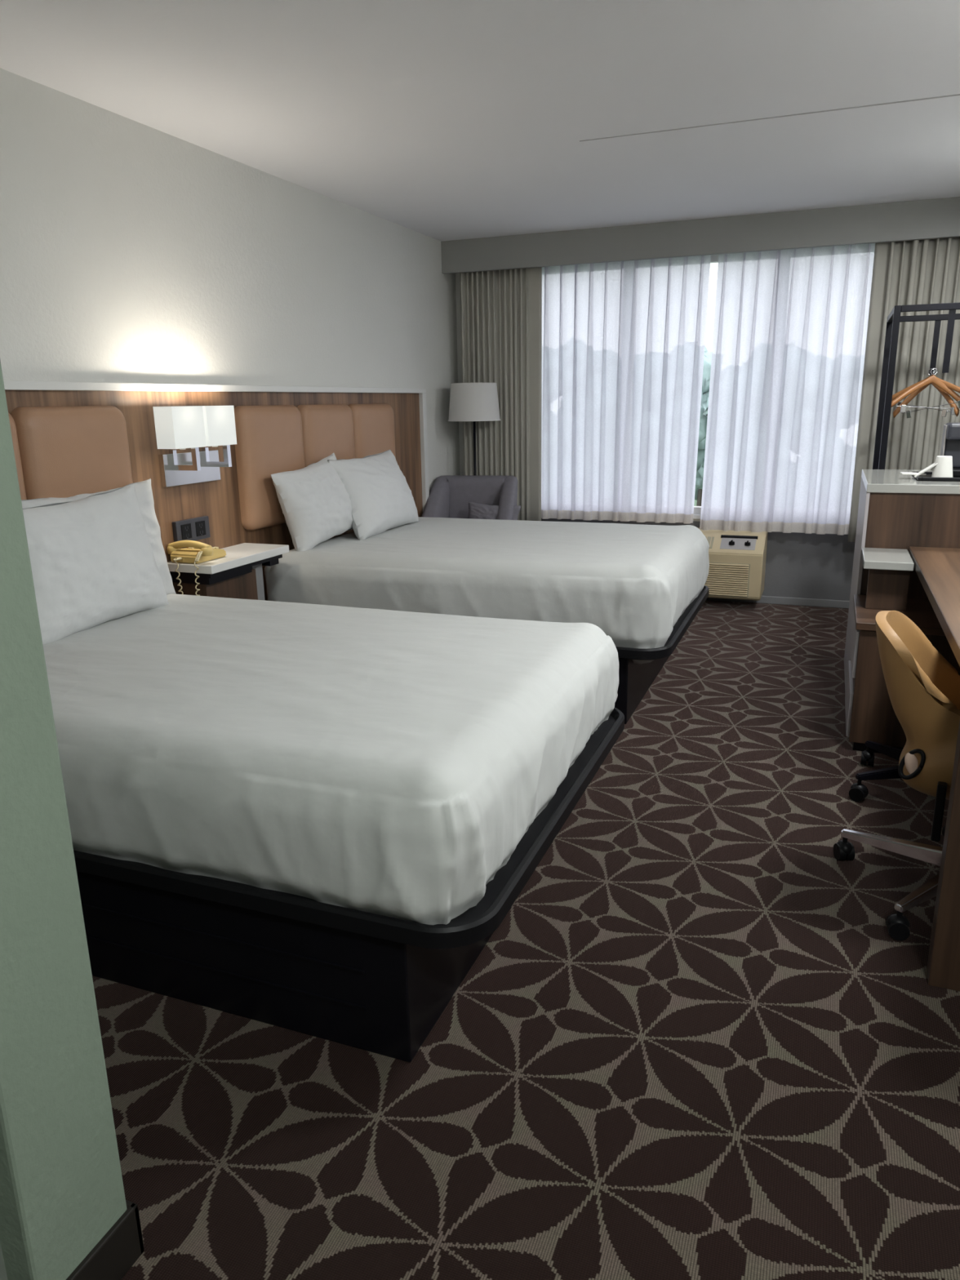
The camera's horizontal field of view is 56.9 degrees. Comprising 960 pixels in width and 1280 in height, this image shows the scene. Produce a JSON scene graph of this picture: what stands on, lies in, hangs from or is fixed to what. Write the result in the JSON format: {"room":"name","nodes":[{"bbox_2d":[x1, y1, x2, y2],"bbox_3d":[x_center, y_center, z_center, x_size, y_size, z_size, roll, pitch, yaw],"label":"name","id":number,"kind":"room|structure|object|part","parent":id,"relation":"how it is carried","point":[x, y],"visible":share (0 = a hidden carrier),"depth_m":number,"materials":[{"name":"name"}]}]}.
{"room":"hotel room","nodes":[
{"label":"hotel room","id":0,"kind":"room"},
{"bbox_2d":[0,360,126,1279],"bbox_3d":[-1.385,-0.188,1.372,1.620,2.440,0.182,5,16,21],"label":"wall partition","id":1,"kind":"structure","parent":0,"point":[62,1188],"depth_m":1.25,"materials":[{"name":"green paint"}]},
{"bbox_2d":[66,1200,144,1279],"bbox_3d":[-1.360,0.941,1.679,1.630,0.100,0.194,5,16,21],"label":"baseboard","id":2,"kind":"structure","parent":1,"relation":"attached to","point":[122,1246],"depth_m":1.43,"materials":[{"name":"rubber"}]},
{"bbox_2d":[0,67,459,492],"bbox_3d":[-1.622,-0.644,3.086,0.100,2.440,8.100,5,16,21],"label":"wall","id":3,"kind":"structure","parent":0,"point":[131,251],"depth_m":3.76,"materials":[{"name":"paint"}]},
{"bbox_2d":[3,380,429,600],"bbox_3d":[-1.221,-0.441,3.990,0.043,1.366,4.715,5,16,21],"label":"wall panel","id":4,"kind":"object","parent":3,"relation":"attached to","point":[219,500],"visible":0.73,"depth_m":3.99,"materials":[{"name":"brown wood"}]},
{"bbox_2d":[8,405,133,499],"bbox_3d":[-1.643,-0.432,2.795,0.069,0.582,1.525,5,16,21],"label":"headboard","id":5,"kind":"object","parent":4,"relation":"attached to","point":[60,451],"visible":0.41,"depth_m":3.14,"materials":[{"name":"beige leather"}]},
{"bbox_2d":[8,413,26,499],"bbox_3d":[-1.642,-0.433,2.798,0.069,0.582,0.504,5,16,21],"label":"cushion","id":6,"kind":"object","parent":5,"relation":"on","point":[15,424],"depth_m":2.98,"materials":[{"name":"beige leather"}]},
{"bbox_2d":[172,515,210,542],"bbox_3d":[-1.264,-0.479,3.850,0.026,0.098,0.240,5,16,21],"label":"power outlet","id":7,"kind":"object","parent":4,"relation":"attached to","point":[195,528],"visible":0.97,"depth_m":3.85,"materials":[{"name":"plastic"}]},
{"bbox_2d":[181,523,191,539],"bbox_3d":[-1.266,-0.468,3.819,0.004,0.064,0.064,5,16,21],"label":"socket","id":8,"kind":"object","parent":7,"relation":"attached to","point":[186,528],"depth_m":3.82,"materials":[{"name":"plastic"}]},
{"bbox_2d":[195,520,206,536],"bbox_3d":[-1.232,-0.492,3.905,0.004,0.064,0.064,5,16,21],"label":"socket","id":9,"kind":"object","parent":7,"relation":"attached to","point":[200,526],"depth_m":3.90,"materials":[{"name":"plastic"}]},
{"bbox_2d":[152,405,236,487],"bbox_3d":[-1.202,-0.821,3.742,0.163,0.324,0.450,5,16,21],"label":"wall lamp","id":10,"kind":"object","parent":4,"relation":"attached to","point":[193,427],"visible":1,"depth_m":3.68,"materials":[{"name":"white fabric"}]},
{"bbox_3d":[-1.216,-0.863,3.591,0.090,0.164,0.190,5,16,21],"label":"lamp shade","id":11,"kind":"part","parent":10,"relation":"part of","materials":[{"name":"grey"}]},
{"bbox_3d":[-1.226,-0.757,3.675,0.135,0.104,0.022,5,16,21],"label":"arm","id":12,"kind":"part","parent":10,"relation":"part of","materials":[{"name":"silver metal"}]},
{"bbox_3d":[-1.250,-0.745,3.829,0.024,0.133,0.365,5,16,21],"label":"plate","id":13,"kind":"part","parent":10,"relation":"part of","materials":[{"name":"silver metal"}]},
{"bbox_3d":[-1.150,-0.809,3.864,0.135,0.104,0.022,5,16,21],"label":"arm","id":14,"kind":"part","parent":10,"relation":"part of","materials":[{"name":"silver metal"}]},
{"bbox_3d":[-1.140,-0.915,3.780,0.090,0.164,0.190,5,16,21],"label":"lamp shade","id":15,"kind":"part","parent":10,"relation":"part of","materials":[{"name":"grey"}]},
{"bbox_3d":[-1.231,-1.087,3.817,0.043,0.029,4.715,5,16,21],"label":"edge trim","id":16,"kind":"part","parent":4,"relation":"part of","materials":[{"name":"white laminate"}]},
{"bbox_2d":[234,403,395,530],"bbox_3d":[-0.823,-0.988,4.841,0.069,0.579,1.570,5,16,21],"label":"headboard","id":17,"kind":"object","parent":4,"relation":"attached to","point":[273,439],"visible":0.58,"depth_m":4.41,"materials":[{"name":"beige leather"}]},
{"bbox_2d":[234,404,305,530],"bbox_3d":[-1.013,-0.858,4.369,0.069,0.579,0.520,5,16,21],"label":"cushion","id":18,"kind":"object","parent":17,"relation":"on","point":[271,439],"depth_m":4.24,"materials":[{"name":"beige leather"}]},
{"bbox_2d":[297,404,355,466],"bbox_3d":[-0.821,-0.990,4.847,0.069,0.579,0.527,5,16,21],"label":"cushion","id":19,"kind":"object","parent":17,"relation":"on","point":[328,429],"depth_m":4.74,"materials":[{"name":"beige leather"}]},
{"bbox_2d":[348,403,395,457],"bbox_3d":[-0.632,-1.120,5.319,0.069,0.579,0.507,5,16,21],"label":"cushion","id":20,"kind":"object","parent":17,"relation":"on","point":[373,424],"depth_m":5.21,"materials":[{"name":"beige leather"}]},
{"bbox_3d":[-0.380,-1.004,6.090,0.043,1.337,0.055,5,16,21],"label":"edge trim","id":21,"kind":"part","parent":4,"relation":"part of","materials":[{"name":"white laminate"}]},
{"bbox_2d":[440,196,959,274],"bbox_3d":[1.397,-2.494,5.481,3.550,0.204,0.040,5,16,21],"label":"curtain valance","id":22,"kind":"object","parent":3,"relation":"attached to","point":[937,218],"depth_m":5.45,"materials":[{"name":"paint"}]},
{"bbox_3d":[1.440,-2.487,5.554,3.480,0.027,0.080,5,16,21],"label":"track","id":23,"kind":"object","parent":3,"relation":"attached to","visible":0},
{"bbox_2d":[541,254,711,524],"bbox_3d":[0.932,-1.675,5.968,1.130,1.745,0.072,5,16,21],"label":"sheer curtain","id":24,"kind":"object","parent":23,"relation":"hanging from","point":[624,342],"visible":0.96,"depth_m":5.97,"materials":[{"name":"white fabric"}]},
{"bbox_2d":[699,243,875,534],"bbox_3d":[1.916,-1.570,5.597,0.957,1.785,0.071,5,16,21],"label":"sheer curtain","id":25,"kind":"object","parent":23,"relation":"hanging from","point":[790,326],"visible":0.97,"depth_m":5.61,"materials":[{"name":"white fabric"}]},
{"bbox_2d":[847,236,959,542],"bbox_3d":[2.699,-1.475,5.282,0.780,1.830,0.064,5,16,21],"label":"drape","id":26,"kind":"object","parent":23,"relation":"hanging from","point":[925,271],"visible":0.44,"depth_m":5.28,"materials":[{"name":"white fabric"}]},
{"bbox_2d":[0,0,959,241],"bbox_3d":[0.060,-1.726,2.114,3.750,0.100,8.100,5,16,21],"label":"ceiling","id":27,"kind":"structure","parent":0,"point":[440,120],"depth_m":3.18,"materials":[{"name":"paint"}]},
{"bbox_2d":[579,93,959,142],"bbox_3d":[1.380,-2.042,3.407,2.050,0.004,0.012,5,16,21],"label":"trim","id":28,"kind":"structure","parent":27,"relation":"attached to","point":[957,94],"depth_m":3.47,"materials":[{"name":"paint"}]},
{"bbox_2d":[92,600,959,1279],"bbox_3d":[0.097,0.730,2.764,3.750,0.100,8.080,5,16,21],"label":"floor","id":29,"kind":"structure","parent":0,"point":[696,1042],"depth_m":1.88,"materials":[{"name":"carpet"}]},
{"bbox_2d":[167,542,288,600],"bbox_3d":[-1.111,-0.028,4.038,0.250,0.740,0.575,5,16,21],"label":"nightstand","id":30,"kind":"object","parent":29,"relation":"on","point":[238,574],"visible":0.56,"depth_m":3.86,"materials":[{"name":"white laminate"}]},
{"bbox_2d":[166,540,226,595],"bbox_3d":[-1.198,-0.218,3.806,0.226,0.437,0.240,5,16,21],"label":"telephone","id":31,"kind":"object","parent":30,"relation":"on","point":[194,552],"visible":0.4,"depth_m":3.70,"materials":[{"name":"plastic"}]},
{"bbox_3d":[-1.207,-0.174,3.715,0.125,0.400,0.048,5,16,21],"label":"coil cord","id":32,"kind":"part","parent":31,"relation":"part of","materials":[{"name":"plastic"}]},
{"bbox_3d":[-1.174,-0.289,3.861,0.215,0.028,0.300,5,16,21],"label":"rail","id":33,"kind":"part","parent":30,"relation":"part of","materials":[{"name":"black metal"}]},
{"bbox_3d":[-1.129,-0.341,3.956,0.225,0.022,0.530,5,16,21],"label":"frame","id":34,"kind":"part","parent":30,"relation":"part of","materials":[{"name":"black metal"}]},
{"bbox_3d":[-1.098,-0.040,4.191,0.165,0.683,0.075,5,16,21],"label":"panel","id":35,"kind":"part","parent":30,"relation":"part of","materials":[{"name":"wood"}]},
{"bbox_2d":[43,593,624,1062],"bbox_3d":[-0.658,0.347,2.767,1.980,0.661,1.502,5,16,21],"label":"bed","id":36,"kind":"object","parent":29,"relation":"on","point":[313,820],"visible":0.94,"depth_m":2.04,"materials":[{"name":"white fabric"}]},
{"bbox_2d":[22,484,168,644],"bbox_3d":[-1.344,-0.256,3.009,0.199,0.478,0.704,5,16,21],"label":"pillow","id":37,"kind":"object","parent":36,"relation":"on","point":[93,563],"visible":0.8,"depth_m":2.96,"materials":[{"name":"fabric"}]},
{"bbox_2d":[21,478,176,594],"bbox_3d":[-1.381,-0.321,3.246,0.162,0.481,0.679,5,16,21],"label":"pillow","id":38,"kind":"object","parent":36,"relation":"on","point":[144,492],"visible":0.14,"depth_m":3.42,"materials":[{"name":"fabric"}]},
{"bbox_2d":[421,475,517,519],"bbox_3d":[-0.084,-0.646,6.019,0.670,0.877,0.746,2,15,12],"label":"armchair","id":39,"kind":"object","parent":29,"relation":"on","point":[450,495],"visible":0.26,"depth_m":6.16,"materials":[{"name":"grey fabric"}]},
{"bbox_2d":[468,502,520,519],"bbox_3d":[0.079,-0.785,5.996,0.376,0.283,0.168,5,16,21],"label":"lumbar pillow","id":40,"kind":"object","parent":39,"relation":"on","point":[476,511],"visible":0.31,"depth_m":5.97,"materials":[{"name":"grey fabric"}]},
{"bbox_2d":[448,382,500,475],"bbox_3d":[-0.032,-1.058,6.338,0.369,1.501,0.369,5,16,21],"label":"floor lamp","id":41,"kind":"object","parent":29,"relation":"on","point":[468,402],"visible":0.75,"depth_m":6.04,"materials":[{"name":"white fabric"}]},
{"bbox_3d":[-0.041,-1.660,6.176,0.369,0.254,0.369,5,16,21],"label":"lamp shade","id":42,"kind":"part","parent":41,"relation":"part of","materials":[{"name":"white fabric"}]},
{"bbox_2d":[264,516,709,724],"bbox_3d":[0.124,-0.207,4.714,1.982,0.696,1.604,5,16,21],"label":"bed","id":43,"kind":"object","parent":29,"relation":"on","point":[643,586],"visible":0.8,"depth_m":4.07,"materials":[{"name":"white fabric"}]},
{"bbox_2d":[271,453,352,551],"bbox_3d":[-0.816,-0.697,4.489,0.225,0.468,0.621,5,16,21],"label":"pillow","id":44,"kind":"object","parent":43,"relation":"on","point":[315,503],"visible":0.97,"depth_m":4.34,"materials":[{"name":"fabric"}]},
{"bbox_2d":[327,449,418,540],"bbox_3d":[-0.567,-0.814,4.912,0.260,0.436,0.739,5,16,21],"label":"pillow","id":45,"kind":"object","parent":43,"relation":"on","point":[381,498],"visible":0.94,"depth_m":4.75,"materials":[{"name":"fabric"}]},
{"bbox_2d":[833,610,959,940],"bbox_3d":[1.376,0.338,2.431,0.714,0.789,0.705,7,17,27],"label":"swivel chair","id":46,"kind":"object","parent":29,"relation":"on","point":[923,687],"visible":0.89,"depth_m":2.34,"materials":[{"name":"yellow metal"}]},
{"bbox_3d":[1.231,0.600,2.600,0.327,0.050,0.047,11,19,37],"label":"arm","id":47,"kind":"part","parent":46,"relation":"part of","materials":[{"name":"silver metal"}]},
{"bbox_3d":[1.220,0.659,2.380,0.327,0.050,0.047,-11,18,-32],"label":"arm","id":48,"kind":"part","parent":46,"relation":"part of","materials":[{"name":"silver metal"}]},
{"bbox_2d":[844,469,959,694],"bbox_3d":[2.175,-0.248,4.136,0.790,1.012,0.840,5,16,21],"label":"storage cabinet","id":49,"kind":"object","parent":29,"relation":"on","point":[896,510],"visible":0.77,"depth_m":3.77,"materials":[{"name":"brown wood"}]},
{"bbox_3d":[1.814,-0.261,4.277,0.014,0.975,0.830,5,16,21],"label":"panel","id":50,"kind":"part","parent":49,"relation":"part of","materials":[{"name":"grey laminate"}]},
{"bbox_2d":[911,471,959,481],"bbox_3d":[2.224,-0.718,3.898,0.560,0.016,0.330,5,16,21],"label":"serving tray","id":51,"kind":"object","parent":49,"relation":"on","point":[928,477],"visible":0.65,"depth_m":3.83,"materials":[{"name":"black plastic"}]},
{"bbox_2d":[899,471,926,475],"bbox_3d":[1.935,-0.743,3.957,0.100,0.011,0.050,2,15,12],"label":"packet","id":52,"kind":"object","parent":51,"relation":"on","point":[900,473],"visible":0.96,"depth_m":3.94,"materials":[{"name":"paper"}]},
{"bbox_2d":[913,462,937,477],"bbox_3d":[1.974,-0.753,3.922,0.088,0.065,0.060,5,16,21],"label":"packet","id":53,"kind":"object","parent":51,"relation":"on","point":[934,464],"visible":0.92,"depth_m":3.90,"materials":[{"name":"paper"}]},
{"bbox_2d":[931,455,952,477],"bbox_3d":[2.035,-0.760,3.890,0.087,0.094,0.087,5,16,21],"label":"paper cup","id":54,"kind":"object","parent":51,"relation":"on","point":[944,468],"visible":0.91,"depth_m":3.86,"materials":[{"name":"white paper"}]},
{"bbox_2d":[940,422,959,476],"bbox_3d":[2.171,-0.850,3.955,0.191,0.232,0.150,5,16,21],"label":"coffee maker","id":55,"kind":"object","parent":51,"relation":"on","point":[950,445],"visible":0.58,"depth_m":3.97,"materials":[{"name":"black plastic"}]},
{"bbox_3d":[2.188,-0.875,3.986,0.185,0.195,0.070,5,16,21],"label":"tank","id":56,"kind":"part","parent":55,"relation":"part of","materials":[{"name":"plastic"}]},
{"bbox_2d":[844,594,959,753],"bbox_3d":[1.922,0.155,3.575,0.800,0.532,0.540,5,16,21],"label":"cabinet","id":57,"kind":"object","parent":29,"relation":"on","point":[870,715],"visible":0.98,"depth_m":3.47,"materials":[{"name":"brown wood"}]},
{"bbox_3d":[1.562,0.239,3.748,0.012,0.180,0.490,5,16,21],"label":"drawer","id":58,"kind":"part","parent":57,"relation":"part of","materials":[{"name":"grey laminate"}]},
{"bbox_3d":[1.558,-0.002,3.684,0.012,0.190,0.490,5,16,21],"label":"drawer","id":59,"kind":"part","parent":57,"relation":"part of","materials":[{"name":"grey laminate"}]},
{"bbox_2d":[861,547,914,610],"bbox_3d":[1.675,-0.251,3.670,0.180,0.206,0.352,5,16,21],"label":"drawer unit","id":60,"kind":"object","parent":57,"relation":"on","point":[889,571],"visible":1,"depth_m":3.57,"materials":[{"name":"wood"}]},
{"bbox_2d":[848,675,959,801],"bbox_3d":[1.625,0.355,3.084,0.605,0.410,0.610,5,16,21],"label":"office chair","id":61,"kind":"object","parent":29,"relation":"on","point":[858,791],"visible":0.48,"depth_m":3.10,"materials":[{"name":"black metal"}]},
{"bbox_3d":[1.450,0.460,3.108,0.272,0.050,0.047,-3,15,-8],"label":"arm","id":62,"kind":"part","parent":61,"relation":"part of","materials":[{"name":"black metal"}]},
{"bbox_3d":[1.542,0.414,3.274,0.047,0.050,0.272,-8,17,-25],"label":"arm","id":63,"kind":"part","parent":61,"relation":"part of","materials":[{"name":"black metal"}]},
{"bbox_2d":[872,302,959,469],"bbox_3d":[2.492,-0.824,4.751,0.699,1.795,0.740,5,16,21],"label":"clothes rack","id":64,"kind":"object","parent":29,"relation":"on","point":[894,318],"visible":0.7,"depth_m":4.47,"materials":[{"name":"black metal"}]},
{"bbox_3d":[2.292,-0.928,5.147,0.030,1.795,0.030,5,16,21],"label":"post","id":65,"kind":"part","parent":64,"relation":"part of","materials":[{"name":"black metal"}]},
{"bbox_3d":[2.052,-0.763,4.549,0.030,1.795,0.030,5,16,21],"label":"post","id":66,"kind":"part","parent":64,"relation":"part of","materials":[{"name":"black metal"}]},
{"bbox_3d":[2.158,-1.698,4.620,0.030,0.030,0.635,5,16,21],"label":"rail","id":67,"kind":"part","parent":64,"relation":"part of","materials":[{"name":"black metal"}]},
{"bbox_2d":[892,369,959,417],"bbox_3d":[2.491,-1.387,4.973,0.052,0.262,0.410,-13,19,-38],"label":"hanger","id":68,"kind":"object","parent":64,"relation":"hanging from","point":[945,395],"visible":0.63,"depth_m":4.91,"materials":[{"name":"brown wood"}]},
{"bbox_2d":[891,368,959,414],"bbox_3d":[2.471,-1.361,4.855,0.411,0.250,0.052,2,15,12],"label":"hanger","id":69,"kind":"object","parent":64,"relation":"hanging from","point":[933,379],"visible":1,"depth_m":4.86,"materials":[{"name":"brown wood"}]},
{"bbox_2d":[893,368,959,417],"bbox_3d":[2.506,-1.357,4.869,0.409,0.266,0.052,10,18,35],"label":"hanger","id":70,"kind":"object","parent":64,"relation":"hanging from","point":[949,385],"visible":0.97,"depth_m":4.93,"materials":[{"name":"brown wood"}]},
{"bbox_3d":[2.590,-1.753,4.801,0.639,0.030,0.030,5,16,21],"label":"rail","id":71,"kind":"part","parent":64,"relation":"part of","materials":[{"name":"black metal"}]},
{"bbox_3d":[2.350,-1.589,4.203,0.639,0.030,0.030,5,16,21],"label":"rail","id":72,"kind":"part","parent":64,"relation":"part of","materials":[{"name":"black metal"}]},
{"bbox_2d":[908,546,959,991],"bbox_3d":[1.727,0.245,2.825,0.626,0.752,2.085,5,16,21],"label":"desk","id":73,"kind":"object","parent":29,"relation":"on","point":[937,569],"visible":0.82,"depth_m":2.11,"materials":[{"name":"brown wood"}]},
{"bbox_3d":[1.375,0.506,1.954,0.626,0.712,0.055,5,16,21],"label":"leg panel","id":74,"kind":"part","parent":73,"relation":"part of","materials":[{"name":"brown wood"}]},
{"bbox_2d":[455,272,700,521],"bbox_3d":[1.515,-1.752,5.960,3.550,1.890,0.120,5,16,21],"label":"wall","id":75,"kind":"structure","parent":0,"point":[457,275],"depth_m":6.46,"materials":[{"name":"paint"}]},
{"bbox_2d":[459,266,542,520],"bbox_3d":[0.167,-1.716,6.331,0.610,1.830,0.195,5,16,21],"label":"drape","id":76,"kind":"object","parent":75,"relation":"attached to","point":[501,310],"visible":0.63,"depth_m":6.21,"materials":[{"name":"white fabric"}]},
{"bbox_2d":[693,254,718,519],"bbox_3d":[1.460,-1.667,5.934,2.380,1.700,0.080,5,16,21],"label":"window","id":77,"kind":"structure","parent":75,"relation":"attached to","point":[714,258],"depth_m":6.10,"materials":[{"name":"white glass"}]},
{"bbox_2d":[541,518,854,600],"bbox_3d":[1.534,-0.574,6.276,3.550,0.550,0.121,5,16,21],"label":"wall","id":78,"kind":"structure","parent":0,"point":[815,566],"depth_m":5.96,"materials":[{"name":"paint"}]},
{"bbox_2d":[697,527,768,600],"bbox_3d":[1.385,-0.539,6.059,1.070,0.416,0.388,5,16,21],"label":"air conditioner","id":79,"kind":"object","parent":78,"relation":"attached to","point":[737,559],"visible":0.38,"depth_m":5.79,"materials":[{"name":"beige plastic"}]},
{"bbox_2d":[704,562,750,597],"bbox_3d":[1.312,-0.421,5.914,0.935,0.220,0.016,5,16,21],"label":"grille","id":80,"kind":"object","parent":79,"relation":"attached to","point":[724,580],"depth_m":5.79,"materials":[{"name":"beige plastic"}]},
{"bbox_3d":[1.651,-0.640,5.806,0.038,0.029,0.037,5,16,21],"label":"knob","id":81,"kind":"part","parent":79,"relation":"part of","materials":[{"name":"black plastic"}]},
{"bbox_3d":[1.691,-0.627,5.799,0.220,0.063,0.100,5,16,21],"label":"control panel","id":82,"kind":"part","parent":79,"relation":"part of","materials":[{"name":"silver metal"}]},
{"bbox_3d":[1.745,-0.632,5.771,0.038,0.029,0.037,5,16,21],"label":"knob","id":83,"kind":"part","parent":79,"relation":"part of","materials":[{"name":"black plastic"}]},
{"bbox_2d":[706,595,849,608],"bbox_3d":[1.514,-0.317,6.281,3.550,0.052,0.014,5,16,21],"label":"baseboard","id":84,"kind":"structure","parent":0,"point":[764,599],"depth_m":6.03,"materials":[{"name":"grey rubber"}]},
{"bbox_3d":[-1.132,0.178,-0.003,0.120,2.440,2.290,5,16,21],"label":"wall","id":85,"kind":"structure","parent":0,"visible":0},
{"bbox_2d":[0,1243,7,1279],"bbox_3d":[-0.886,0.196,0.609,0.099,2.060,1.020,5,16,21],"label":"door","id":86,"kind":"structure","parent":85,"relation":"in","point":[3,1276],"depth_m":1.29,"materials":[{"name":"paint"}]},
{"label":"outside","id":87,"kind":"structure","parent":0,"visible":0},
{"bbox_3d":[23.392,-7.779,60.203,120.000,0.200,111.000,5,16,21],"label":"ground","id":88,"kind":"structure","parent":87,"visible":0},
{"bbox_2d":[697,392,706,444],"bbox_3d":[7.137,-7.413,39.577,4.697,10.322,5.124,-11,18,-33],"label":"tree","id":89,"kind":"object","parent":88,"relation":"on","point":[703,419],"visible":0.02,"depth_m":37.90,"materials":[{"name":"green plant"}]},
{"bbox_2d":[694,345,711,506],"bbox_3d":[11.975,-10.188,47.722,4.834,11.303,4.815,11,19,38],"label":"tree","id":90,"kind":"object","parent":88,"relation":"on","point":[708,354],"visible":0.05,"depth_m":46.65,"materials":[{"name":"green plant"}]},
{"bbox_2d":[702,397,708,417],"bbox_3d":[12.008,-7.091,37.507,4.693,10.622,4.553,-10,17,-29],"label":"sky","id":91,"kind":"structure","parent":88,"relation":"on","point":[705,413],"depth_m":36.85,"materials":[{"name":"white"}]}
]}

